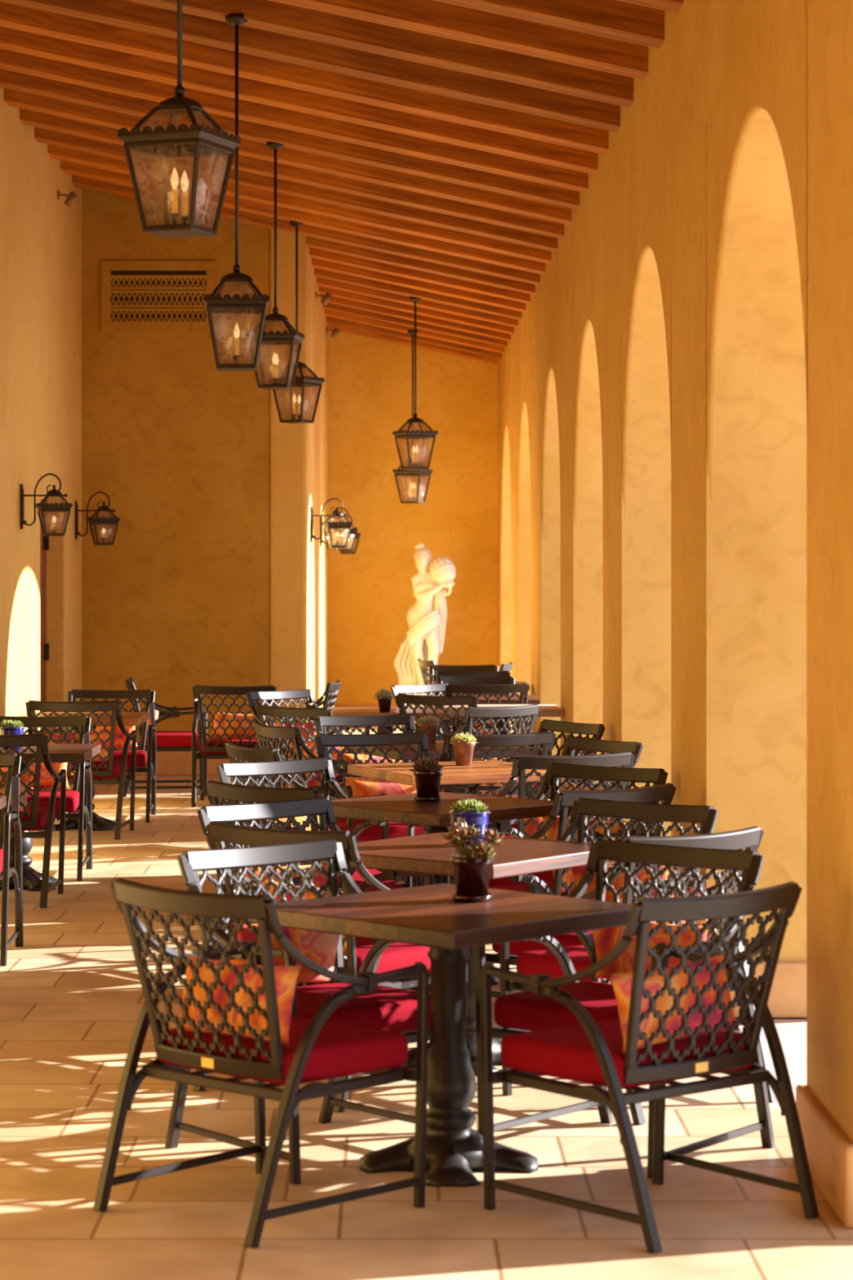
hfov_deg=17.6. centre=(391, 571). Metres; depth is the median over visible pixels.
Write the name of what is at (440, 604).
drapery
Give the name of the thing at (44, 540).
door
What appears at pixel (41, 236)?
wall
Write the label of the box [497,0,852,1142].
wall
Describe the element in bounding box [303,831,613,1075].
dining table
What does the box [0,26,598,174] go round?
ceiling beam
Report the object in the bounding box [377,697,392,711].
pot
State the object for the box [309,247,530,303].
ceiling beam
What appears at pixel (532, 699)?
dining table
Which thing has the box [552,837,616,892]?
lumbar pillow
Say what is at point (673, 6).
beam
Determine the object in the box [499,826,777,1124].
dining chair
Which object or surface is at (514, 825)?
seat cushion
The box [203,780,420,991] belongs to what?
dining chair
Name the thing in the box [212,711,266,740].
lumbar pillow
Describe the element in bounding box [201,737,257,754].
seat cushion
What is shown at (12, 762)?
dining chair
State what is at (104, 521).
wall lantern
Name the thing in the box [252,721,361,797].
dining chair
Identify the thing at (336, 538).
candle
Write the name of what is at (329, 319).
ceiling beam
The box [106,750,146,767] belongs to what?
seat cushion
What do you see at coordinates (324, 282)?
ceiling beam
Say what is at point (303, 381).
hanging lantern
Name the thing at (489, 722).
lumbar pillow
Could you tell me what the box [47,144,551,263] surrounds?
ceiling beam
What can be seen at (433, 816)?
dining table
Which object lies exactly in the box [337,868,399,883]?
seat cushion
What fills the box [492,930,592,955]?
seat cushion
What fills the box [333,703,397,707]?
baseboard
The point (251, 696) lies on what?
dining chair
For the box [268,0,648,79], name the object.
beam
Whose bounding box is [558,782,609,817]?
lumbar pillow
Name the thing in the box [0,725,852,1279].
floor
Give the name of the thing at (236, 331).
candle
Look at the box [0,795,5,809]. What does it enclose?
dining table
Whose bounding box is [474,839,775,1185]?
dining chair
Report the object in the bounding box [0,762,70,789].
lumbar pillow
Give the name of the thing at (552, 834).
lumbar pillow
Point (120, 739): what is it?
lumbar pillow
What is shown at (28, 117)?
ceiling beam
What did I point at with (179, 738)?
seat cushion
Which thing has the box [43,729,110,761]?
lumbar pillow
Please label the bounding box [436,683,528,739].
dining chair
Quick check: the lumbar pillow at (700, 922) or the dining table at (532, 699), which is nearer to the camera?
the lumbar pillow at (700, 922)
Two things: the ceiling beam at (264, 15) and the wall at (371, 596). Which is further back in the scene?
the wall at (371, 596)
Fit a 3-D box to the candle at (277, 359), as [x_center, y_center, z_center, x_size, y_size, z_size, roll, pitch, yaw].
[-0.717,-1.253,17.126,0.033,0.215,0.056,0,0,0]
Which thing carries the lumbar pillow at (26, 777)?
on the dining chair at (39, 818)
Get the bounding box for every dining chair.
[0,715,92,880]
[0,733,66,907]
[0,753,23,966]
[25,700,136,839]
[55,688,155,822]
[93,877,429,1248]
[123,677,207,797]
[164,839,467,1184]
[191,684,287,807]
[193,820,430,1112]
[196,796,440,1042]
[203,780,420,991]
[215,757,414,949]
[224,742,388,841]
[244,688,369,784]
[252,679,341,786]
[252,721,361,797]
[255,704,359,803]
[314,714,415,795]
[314,731,473,885]
[390,683,488,760]
[395,693,517,761]
[404,731,555,883]
[417,658,457,706]
[426,664,501,717]
[430,670,510,725]
[436,675,524,739]
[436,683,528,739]
[443,703,540,791]
[462,662,513,694]
[471,736,643,864]
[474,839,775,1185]
[480,881,819,1253]
[484,797,718,1039]
[485,762,668,964]
[488,782,676,997]
[490,751,635,839]
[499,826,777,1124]
[506,719,605,798]
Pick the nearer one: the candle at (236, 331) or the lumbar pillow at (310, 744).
the candle at (236, 331)
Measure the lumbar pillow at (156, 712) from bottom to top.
0.202 m
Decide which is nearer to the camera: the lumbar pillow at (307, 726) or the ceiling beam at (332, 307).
the lumbar pillow at (307, 726)
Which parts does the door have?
panel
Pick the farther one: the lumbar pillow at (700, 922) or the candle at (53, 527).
the candle at (53, 527)
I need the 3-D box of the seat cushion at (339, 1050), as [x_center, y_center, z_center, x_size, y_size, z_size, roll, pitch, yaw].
[-0.293,1.235,7.152,0.545,0.089,0.430,0,0,43]
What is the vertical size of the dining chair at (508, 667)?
0.854 m
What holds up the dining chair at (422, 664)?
on the floor at (72, 1000)
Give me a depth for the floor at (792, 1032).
9.54 m
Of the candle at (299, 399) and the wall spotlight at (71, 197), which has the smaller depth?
the wall spotlight at (71, 197)
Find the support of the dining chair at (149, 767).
on the floor at (72, 1000)
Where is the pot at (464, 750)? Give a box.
[452,741,475,765]
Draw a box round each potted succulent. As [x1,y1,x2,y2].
[0,719,24,749]
[373,688,394,711]
[408,755,444,801]
[416,715,439,744]
[441,819,504,902]
[447,798,490,846]
[449,732,477,765]
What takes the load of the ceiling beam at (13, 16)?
attached to the wall at (675, 384)
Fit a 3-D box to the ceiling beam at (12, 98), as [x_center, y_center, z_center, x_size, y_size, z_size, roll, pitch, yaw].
[-0.642,-2.782,17.840,3.955,1.093,0.200,0,0,0]
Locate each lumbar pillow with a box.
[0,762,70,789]
[0,773,31,813]
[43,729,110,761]
[91,725,137,747]
[146,709,158,728]
[174,954,301,1046]
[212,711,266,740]
[229,923,340,982]
[245,864,328,888]
[259,815,330,830]
[261,878,346,954]
[271,721,315,745]
[284,772,320,787]
[288,739,338,773]
[337,752,405,786]
[344,776,416,797]
[460,716,513,734]
[466,782,525,798]
[473,757,509,760]
[524,799,595,839]
[542,816,626,840]
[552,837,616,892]
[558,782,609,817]
[570,865,668,901]
[592,922,707,978]
[608,885,711,939]
[608,953,740,1053]
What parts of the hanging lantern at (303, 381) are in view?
rod, cornice, roof frame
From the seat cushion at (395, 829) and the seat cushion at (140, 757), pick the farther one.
the seat cushion at (140, 757)
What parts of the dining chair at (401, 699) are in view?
arm, rail, arm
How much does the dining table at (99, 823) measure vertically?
0.720 m
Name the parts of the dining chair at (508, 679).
arm, rail, arm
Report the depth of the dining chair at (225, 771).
11.58 m
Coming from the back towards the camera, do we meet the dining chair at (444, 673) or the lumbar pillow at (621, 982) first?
the dining chair at (444, 673)
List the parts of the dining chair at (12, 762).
leg, seat frame, rail, arm, leg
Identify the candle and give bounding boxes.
[51,522,56,533]
[102,533,105,542]
[335,537,338,545]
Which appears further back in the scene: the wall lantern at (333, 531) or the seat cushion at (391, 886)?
the wall lantern at (333, 531)
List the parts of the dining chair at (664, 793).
leg, arm, rail, arm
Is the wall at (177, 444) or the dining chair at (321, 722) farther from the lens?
the wall at (177, 444)
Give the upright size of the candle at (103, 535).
0.076 m
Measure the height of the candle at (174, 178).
0.215 m
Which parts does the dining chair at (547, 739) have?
arm, rail, arm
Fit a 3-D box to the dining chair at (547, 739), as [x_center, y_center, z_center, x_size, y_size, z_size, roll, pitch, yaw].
[0.455,1.217,13.786,0.654,0.854,0.616,0,0,-20]
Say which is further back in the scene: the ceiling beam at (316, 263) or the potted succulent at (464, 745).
the ceiling beam at (316, 263)
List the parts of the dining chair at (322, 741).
arm, leg, rail, arm, leg, leg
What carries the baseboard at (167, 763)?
attached to the wall at (177, 444)
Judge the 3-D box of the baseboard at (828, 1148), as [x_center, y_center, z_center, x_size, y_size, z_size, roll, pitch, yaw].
[1.410,1.538,7.295,0.556,0.205,0.856,0,0,0]
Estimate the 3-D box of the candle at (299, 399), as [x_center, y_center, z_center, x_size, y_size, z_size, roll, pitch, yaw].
[-0.707,-1.248,20.974,0.038,0.215,0.052,0,0,0]
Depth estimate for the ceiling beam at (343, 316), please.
28.31 m
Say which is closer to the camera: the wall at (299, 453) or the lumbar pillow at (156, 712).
the lumbar pillow at (156, 712)
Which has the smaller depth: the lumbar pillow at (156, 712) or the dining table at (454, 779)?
the dining table at (454, 779)
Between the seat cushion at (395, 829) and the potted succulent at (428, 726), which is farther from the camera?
the potted succulent at (428, 726)
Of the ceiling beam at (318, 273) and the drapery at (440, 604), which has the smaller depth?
the ceiling beam at (318, 273)
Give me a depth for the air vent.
22.18 m
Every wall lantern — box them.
[19,473,72,536]
[75,491,119,545]
[310,497,352,547]
[320,506,357,551]
[326,514,360,554]
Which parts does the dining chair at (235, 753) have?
rail, arm, arm, leg, leg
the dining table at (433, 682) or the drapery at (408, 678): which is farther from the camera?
the drapery at (408, 678)
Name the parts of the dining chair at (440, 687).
arm, rail, leg, leg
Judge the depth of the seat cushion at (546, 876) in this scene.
10.90 m
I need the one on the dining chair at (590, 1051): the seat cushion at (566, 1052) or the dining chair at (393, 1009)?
the seat cushion at (566, 1052)
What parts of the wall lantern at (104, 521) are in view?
plate, roof frame, cornice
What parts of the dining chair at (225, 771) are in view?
arm, rail, arm, leg, seat frame, leg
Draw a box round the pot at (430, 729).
[417,722,439,744]
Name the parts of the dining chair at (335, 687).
arm, arm, rail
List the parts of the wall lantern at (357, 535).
plate, cornice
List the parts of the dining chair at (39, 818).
rail, rail, seat frame, leg, arm, leg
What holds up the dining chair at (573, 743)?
on the floor at (72, 1000)
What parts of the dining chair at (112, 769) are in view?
arm, rail, rail, seat frame, leg, arm, leg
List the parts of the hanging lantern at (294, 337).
roof frame, cornice, rod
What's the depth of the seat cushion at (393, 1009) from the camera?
7.63 m
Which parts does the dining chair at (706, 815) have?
seat frame, leg, arm, leg, rail, arm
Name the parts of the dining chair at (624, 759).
leg, arm, rail, arm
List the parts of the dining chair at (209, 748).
leg, arm, leg, seat frame, rail, rail, arm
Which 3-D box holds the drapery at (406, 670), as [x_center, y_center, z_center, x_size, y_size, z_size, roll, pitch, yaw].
[0.243,0.949,29.432,0.446,0.643,0.123,0,0,0]
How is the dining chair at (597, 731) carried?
on the floor at (72, 1000)
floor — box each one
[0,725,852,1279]
[734,1017,806,1118]
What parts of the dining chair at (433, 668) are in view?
arm, rail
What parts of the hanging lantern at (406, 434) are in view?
rod, cornice, roof frame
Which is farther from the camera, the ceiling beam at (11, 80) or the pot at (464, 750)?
the ceiling beam at (11, 80)
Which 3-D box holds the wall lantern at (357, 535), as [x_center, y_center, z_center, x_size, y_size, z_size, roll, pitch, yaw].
[-0.520,-0.404,29.283,0.335,0.423,0.220,0,0,-17]
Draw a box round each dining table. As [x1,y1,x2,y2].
[0,743,100,891]
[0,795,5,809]
[20,712,149,831]
[248,883,631,1186]
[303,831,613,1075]
[317,791,572,991]
[328,706,453,733]
[347,760,565,884]
[349,740,539,880]
[431,681,529,693]
[431,694,540,706]
[443,704,563,733]
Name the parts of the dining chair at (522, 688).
arm, rail, arm, leg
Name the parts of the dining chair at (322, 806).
arm, leg, rail, leg, arm, leg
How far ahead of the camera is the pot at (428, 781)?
11.02 m
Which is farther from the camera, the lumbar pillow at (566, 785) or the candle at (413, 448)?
the candle at (413, 448)
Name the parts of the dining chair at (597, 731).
arm, rail, arm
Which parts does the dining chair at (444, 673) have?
arm, rail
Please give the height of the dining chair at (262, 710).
0.854 m
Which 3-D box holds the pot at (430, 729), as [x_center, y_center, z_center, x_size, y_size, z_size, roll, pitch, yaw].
[0.196,0.863,14.720,0.112,0.115,0.112,0,0,0]
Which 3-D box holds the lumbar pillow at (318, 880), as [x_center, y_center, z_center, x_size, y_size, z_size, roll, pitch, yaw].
[-0.354,1.088,9.373,0.426,0.207,0.110,0,0,-42]
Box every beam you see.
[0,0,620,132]
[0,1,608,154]
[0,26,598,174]
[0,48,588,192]
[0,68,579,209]
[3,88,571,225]
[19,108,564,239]
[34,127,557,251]
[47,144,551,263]
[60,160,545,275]
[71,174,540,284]
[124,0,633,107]
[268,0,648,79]
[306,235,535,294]
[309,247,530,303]
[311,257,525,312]
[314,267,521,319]
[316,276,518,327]
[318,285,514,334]
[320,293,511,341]
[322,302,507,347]
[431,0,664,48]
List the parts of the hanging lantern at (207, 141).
roof frame, cornice, rod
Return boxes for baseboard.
[124,751,248,775]
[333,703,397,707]
[729,961,806,1017]
[795,1084,852,1228]
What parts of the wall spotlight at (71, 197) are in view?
plate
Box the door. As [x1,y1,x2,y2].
[40,503,48,733]
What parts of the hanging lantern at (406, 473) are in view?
roof frame, rod, cornice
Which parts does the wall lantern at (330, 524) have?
plate, roof frame, cornice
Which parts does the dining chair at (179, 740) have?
rail, leg, leg, arm, arm, seat frame, leg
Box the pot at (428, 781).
[413,768,443,797]
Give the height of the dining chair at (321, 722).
0.854 m
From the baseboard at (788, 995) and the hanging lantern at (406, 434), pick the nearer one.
the baseboard at (788, 995)
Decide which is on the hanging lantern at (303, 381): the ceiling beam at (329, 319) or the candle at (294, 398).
the candle at (294, 398)
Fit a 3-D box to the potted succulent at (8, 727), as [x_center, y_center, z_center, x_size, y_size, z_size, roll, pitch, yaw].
[-1.975,0.842,14.300,0.138,0.157,0.138,0,0,0]
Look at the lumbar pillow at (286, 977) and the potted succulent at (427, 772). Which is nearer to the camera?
the lumbar pillow at (286, 977)
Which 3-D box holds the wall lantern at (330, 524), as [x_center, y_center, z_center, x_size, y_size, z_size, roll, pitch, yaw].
[-0.521,-0.418,23.436,0.336,0.423,0.220,0,0,-14]
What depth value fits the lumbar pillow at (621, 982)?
6.89 m
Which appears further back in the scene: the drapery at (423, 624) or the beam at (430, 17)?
the drapery at (423, 624)
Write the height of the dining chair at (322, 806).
0.854 m
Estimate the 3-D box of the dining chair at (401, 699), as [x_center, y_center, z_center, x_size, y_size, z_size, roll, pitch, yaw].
[0.401,1.217,17.954,0.654,0.854,0.616,0,0,30]
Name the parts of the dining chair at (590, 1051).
leg, arm, leg, seat frame, leg, rail, rail, arm, leg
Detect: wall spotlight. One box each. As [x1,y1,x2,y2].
[57,190,77,206]
[315,291,332,305]
[325,326,340,337]
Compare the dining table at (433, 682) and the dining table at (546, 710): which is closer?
the dining table at (546, 710)
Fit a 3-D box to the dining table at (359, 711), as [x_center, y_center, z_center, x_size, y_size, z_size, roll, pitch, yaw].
[-0.040,1.280,18.350,0.785,0.720,0.785,0,0,-8]
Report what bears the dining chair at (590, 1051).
on the floor at (72, 1000)
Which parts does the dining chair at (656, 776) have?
leg, arm, leg, rail, arm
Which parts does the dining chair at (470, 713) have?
arm, rail, arm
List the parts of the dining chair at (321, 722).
arm, leg, rail, arm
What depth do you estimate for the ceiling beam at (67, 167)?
20.76 m
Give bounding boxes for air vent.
[100,260,216,332]
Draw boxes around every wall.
[0,87,81,733]
[81,188,269,750]
[269,228,328,733]
[328,330,497,703]
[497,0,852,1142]
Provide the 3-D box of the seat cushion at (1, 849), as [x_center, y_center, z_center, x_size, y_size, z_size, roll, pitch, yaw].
[-1.910,1.235,11.689,0.545,0.089,0.430,0,0,0]
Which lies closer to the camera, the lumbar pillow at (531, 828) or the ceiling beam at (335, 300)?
the lumbar pillow at (531, 828)
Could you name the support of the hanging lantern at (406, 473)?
hanging from the ceiling
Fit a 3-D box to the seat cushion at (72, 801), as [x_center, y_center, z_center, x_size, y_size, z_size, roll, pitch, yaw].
[-1.950,1.235,14.839,0.545,0.089,0.430,0,0,0]
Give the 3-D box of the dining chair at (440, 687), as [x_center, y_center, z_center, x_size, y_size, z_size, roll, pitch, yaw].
[0.372,1.217,19.254,0.654,0.854,0.616,0,0,-45]
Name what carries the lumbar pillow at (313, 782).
on the dining chair at (262, 731)
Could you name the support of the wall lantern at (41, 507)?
attached to the wall at (41, 236)
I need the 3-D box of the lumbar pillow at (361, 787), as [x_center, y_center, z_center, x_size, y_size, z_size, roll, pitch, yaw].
[-0.044,1.088,13.393,0.423,0.202,0.110,0,0,-21]
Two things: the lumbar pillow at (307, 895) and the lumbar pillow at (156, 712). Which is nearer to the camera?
the lumbar pillow at (307, 895)
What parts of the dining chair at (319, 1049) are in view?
leg, arm, rail, rail, leg, seat frame, leg, arm, leg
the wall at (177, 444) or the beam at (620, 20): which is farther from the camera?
the wall at (177, 444)
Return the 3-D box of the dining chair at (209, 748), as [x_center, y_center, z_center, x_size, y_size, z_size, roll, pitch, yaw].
[-1.086,1.217,19.473,0.654,0.854,0.616,0,0,3]
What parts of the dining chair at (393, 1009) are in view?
leg, arm, rail, leg, arm, leg, seat frame, leg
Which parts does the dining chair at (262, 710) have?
leg, arm, rail, arm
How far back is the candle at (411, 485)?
28.10 m
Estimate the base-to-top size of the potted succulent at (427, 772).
0.181 m
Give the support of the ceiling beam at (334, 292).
attached to the wall at (299, 453)
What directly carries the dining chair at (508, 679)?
on the floor at (72, 1000)
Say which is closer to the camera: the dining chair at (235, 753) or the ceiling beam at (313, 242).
the dining chair at (235, 753)
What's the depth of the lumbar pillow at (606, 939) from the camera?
7.87 m
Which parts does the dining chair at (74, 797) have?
rail, seat frame, leg, arm, leg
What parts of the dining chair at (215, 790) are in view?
arm, rail, arm, leg, leg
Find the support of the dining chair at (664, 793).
on the floor at (72, 1000)
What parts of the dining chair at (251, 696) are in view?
leg, arm, rail, arm, leg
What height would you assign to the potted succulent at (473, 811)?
0.156 m
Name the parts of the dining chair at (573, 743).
leg, leg, arm, rail, arm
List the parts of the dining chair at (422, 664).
rail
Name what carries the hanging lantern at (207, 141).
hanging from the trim
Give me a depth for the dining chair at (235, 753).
12.52 m
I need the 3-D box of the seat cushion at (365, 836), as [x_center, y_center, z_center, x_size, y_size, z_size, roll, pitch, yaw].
[-0.360,1.235,12.706,0.430,0.089,0.545,0,0,-26]
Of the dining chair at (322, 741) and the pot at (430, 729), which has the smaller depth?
the dining chair at (322, 741)
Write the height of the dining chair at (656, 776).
0.854 m
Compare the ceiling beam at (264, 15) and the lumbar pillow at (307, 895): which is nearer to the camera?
the lumbar pillow at (307, 895)
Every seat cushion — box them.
[0,806,55,831]
[0,848,3,873]
[26,790,79,812]
[66,760,128,778]
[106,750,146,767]
[146,730,198,746]
[159,1016,408,1084]
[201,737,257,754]
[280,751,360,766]
[296,981,430,1032]
[333,936,430,981]
[335,817,423,839]
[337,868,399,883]
[337,878,404,892]
[338,826,378,841]
[488,870,554,886]
[488,880,573,896]
[490,823,517,835]
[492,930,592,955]
[493,981,619,1031]
[501,1018,752,1088]
[516,945,612,983]
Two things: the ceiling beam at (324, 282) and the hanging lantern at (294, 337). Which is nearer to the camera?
the hanging lantern at (294, 337)
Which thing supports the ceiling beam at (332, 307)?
attached to the wall at (299, 453)
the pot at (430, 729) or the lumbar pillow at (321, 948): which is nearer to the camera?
the lumbar pillow at (321, 948)
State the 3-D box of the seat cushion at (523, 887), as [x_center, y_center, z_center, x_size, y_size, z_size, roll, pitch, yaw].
[0.637,1.235,10.392,0.545,0.089,0.430,0,0,-38]
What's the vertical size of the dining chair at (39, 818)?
0.854 m
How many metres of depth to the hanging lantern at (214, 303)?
13.19 m
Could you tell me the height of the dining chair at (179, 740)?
0.854 m
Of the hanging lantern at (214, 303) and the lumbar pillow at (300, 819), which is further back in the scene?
the hanging lantern at (214, 303)
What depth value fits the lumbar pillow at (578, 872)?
9.34 m
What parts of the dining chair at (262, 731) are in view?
rail, arm, arm, leg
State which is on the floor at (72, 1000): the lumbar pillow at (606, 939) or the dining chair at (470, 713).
the dining chair at (470, 713)
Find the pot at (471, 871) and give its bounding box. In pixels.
[450,853,493,896]
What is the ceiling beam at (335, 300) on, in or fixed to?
attached to the wall at (299, 453)
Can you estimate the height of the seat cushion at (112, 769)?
0.089 m
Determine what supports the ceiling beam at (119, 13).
attached to the wall at (675, 384)
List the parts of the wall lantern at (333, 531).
plate, cornice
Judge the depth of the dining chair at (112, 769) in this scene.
16.98 m
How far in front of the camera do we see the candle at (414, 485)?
28.18 m
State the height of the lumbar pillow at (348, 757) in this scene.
0.207 m
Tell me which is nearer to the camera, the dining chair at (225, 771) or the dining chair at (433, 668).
the dining chair at (225, 771)
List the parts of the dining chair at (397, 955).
leg, arm, rail, rail, leg, seat frame, arm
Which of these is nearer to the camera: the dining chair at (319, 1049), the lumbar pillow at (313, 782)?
the dining chair at (319, 1049)
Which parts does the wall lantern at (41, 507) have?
plate, bulb, roof frame, cornice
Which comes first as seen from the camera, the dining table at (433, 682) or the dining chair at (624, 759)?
the dining chair at (624, 759)
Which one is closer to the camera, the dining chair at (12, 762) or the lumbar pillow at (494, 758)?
the dining chair at (12, 762)
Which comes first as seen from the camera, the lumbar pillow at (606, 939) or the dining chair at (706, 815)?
the lumbar pillow at (606, 939)
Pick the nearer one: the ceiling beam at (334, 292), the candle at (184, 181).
the candle at (184, 181)
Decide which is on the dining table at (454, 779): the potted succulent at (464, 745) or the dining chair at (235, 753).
the potted succulent at (464, 745)
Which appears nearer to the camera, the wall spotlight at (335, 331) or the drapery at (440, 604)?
the wall spotlight at (335, 331)
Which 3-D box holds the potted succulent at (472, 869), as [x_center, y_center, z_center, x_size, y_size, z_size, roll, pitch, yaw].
[0.227,0.808,7.709,0.180,0.223,0.126,0,0,0]
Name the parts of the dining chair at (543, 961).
leg, arm, leg, seat frame, rail, arm, leg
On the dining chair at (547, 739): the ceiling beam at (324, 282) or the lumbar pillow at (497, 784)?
the lumbar pillow at (497, 784)
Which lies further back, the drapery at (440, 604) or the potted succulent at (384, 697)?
the drapery at (440, 604)
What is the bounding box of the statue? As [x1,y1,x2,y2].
[393,542,455,727]
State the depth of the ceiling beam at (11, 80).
16.98 m
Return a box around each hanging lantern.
[117,0,240,237]
[203,13,269,370]
[245,141,304,389]
[268,220,324,423]
[392,296,438,470]
[392,329,432,503]
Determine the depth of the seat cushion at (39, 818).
13.59 m
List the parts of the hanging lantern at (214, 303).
roof frame, rod, cornice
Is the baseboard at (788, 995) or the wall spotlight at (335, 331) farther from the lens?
the wall spotlight at (335, 331)
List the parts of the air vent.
panel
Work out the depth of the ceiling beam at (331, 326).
29.82 m
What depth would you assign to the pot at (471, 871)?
7.67 m
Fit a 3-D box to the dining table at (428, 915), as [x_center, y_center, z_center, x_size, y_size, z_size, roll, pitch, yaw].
[0.157,1.280,7.590,0.785,0.720,0.785,0,0,-45]
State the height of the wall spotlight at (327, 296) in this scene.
0.123 m
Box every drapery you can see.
[393,636,427,684]
[403,673,413,684]
[406,608,440,647]
[434,590,447,655]
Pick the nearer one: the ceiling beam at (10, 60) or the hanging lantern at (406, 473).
the ceiling beam at (10, 60)
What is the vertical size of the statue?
1.951 m
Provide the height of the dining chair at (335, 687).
0.854 m
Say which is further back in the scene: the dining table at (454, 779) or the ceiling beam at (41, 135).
the ceiling beam at (41, 135)
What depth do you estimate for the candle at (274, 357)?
17.05 m
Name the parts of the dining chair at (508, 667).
rail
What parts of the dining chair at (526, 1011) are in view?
leg, leg, arm, seat frame, leg, rail, arm, leg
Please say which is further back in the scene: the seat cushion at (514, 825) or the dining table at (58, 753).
the dining table at (58, 753)
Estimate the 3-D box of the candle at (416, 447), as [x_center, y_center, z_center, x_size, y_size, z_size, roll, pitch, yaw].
[0.226,-1.033,24.675,0.034,0.215,0.054,0,0,0]
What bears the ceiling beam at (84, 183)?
attached to the wall at (675, 384)
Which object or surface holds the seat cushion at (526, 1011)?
on the dining chair at (526, 1011)
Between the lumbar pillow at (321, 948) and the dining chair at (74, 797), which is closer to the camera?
the lumbar pillow at (321, 948)
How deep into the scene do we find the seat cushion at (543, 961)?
8.56 m
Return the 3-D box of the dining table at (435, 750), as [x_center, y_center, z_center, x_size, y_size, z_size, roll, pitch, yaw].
[0.270,1.280,14.620,0.785,0.720,0.785,0,0,-20]
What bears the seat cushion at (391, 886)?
on the dining chair at (215, 790)
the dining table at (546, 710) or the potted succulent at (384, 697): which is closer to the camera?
the potted succulent at (384, 697)
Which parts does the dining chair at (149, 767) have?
arm, rail, seat frame, leg, arm, leg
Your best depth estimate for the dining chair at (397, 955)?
8.59 m
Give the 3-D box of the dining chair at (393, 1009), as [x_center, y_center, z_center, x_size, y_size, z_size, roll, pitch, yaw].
[-0.225,1.217,7.800,0.654,0.854,0.616,0,0,-40]
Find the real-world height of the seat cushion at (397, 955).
0.089 m

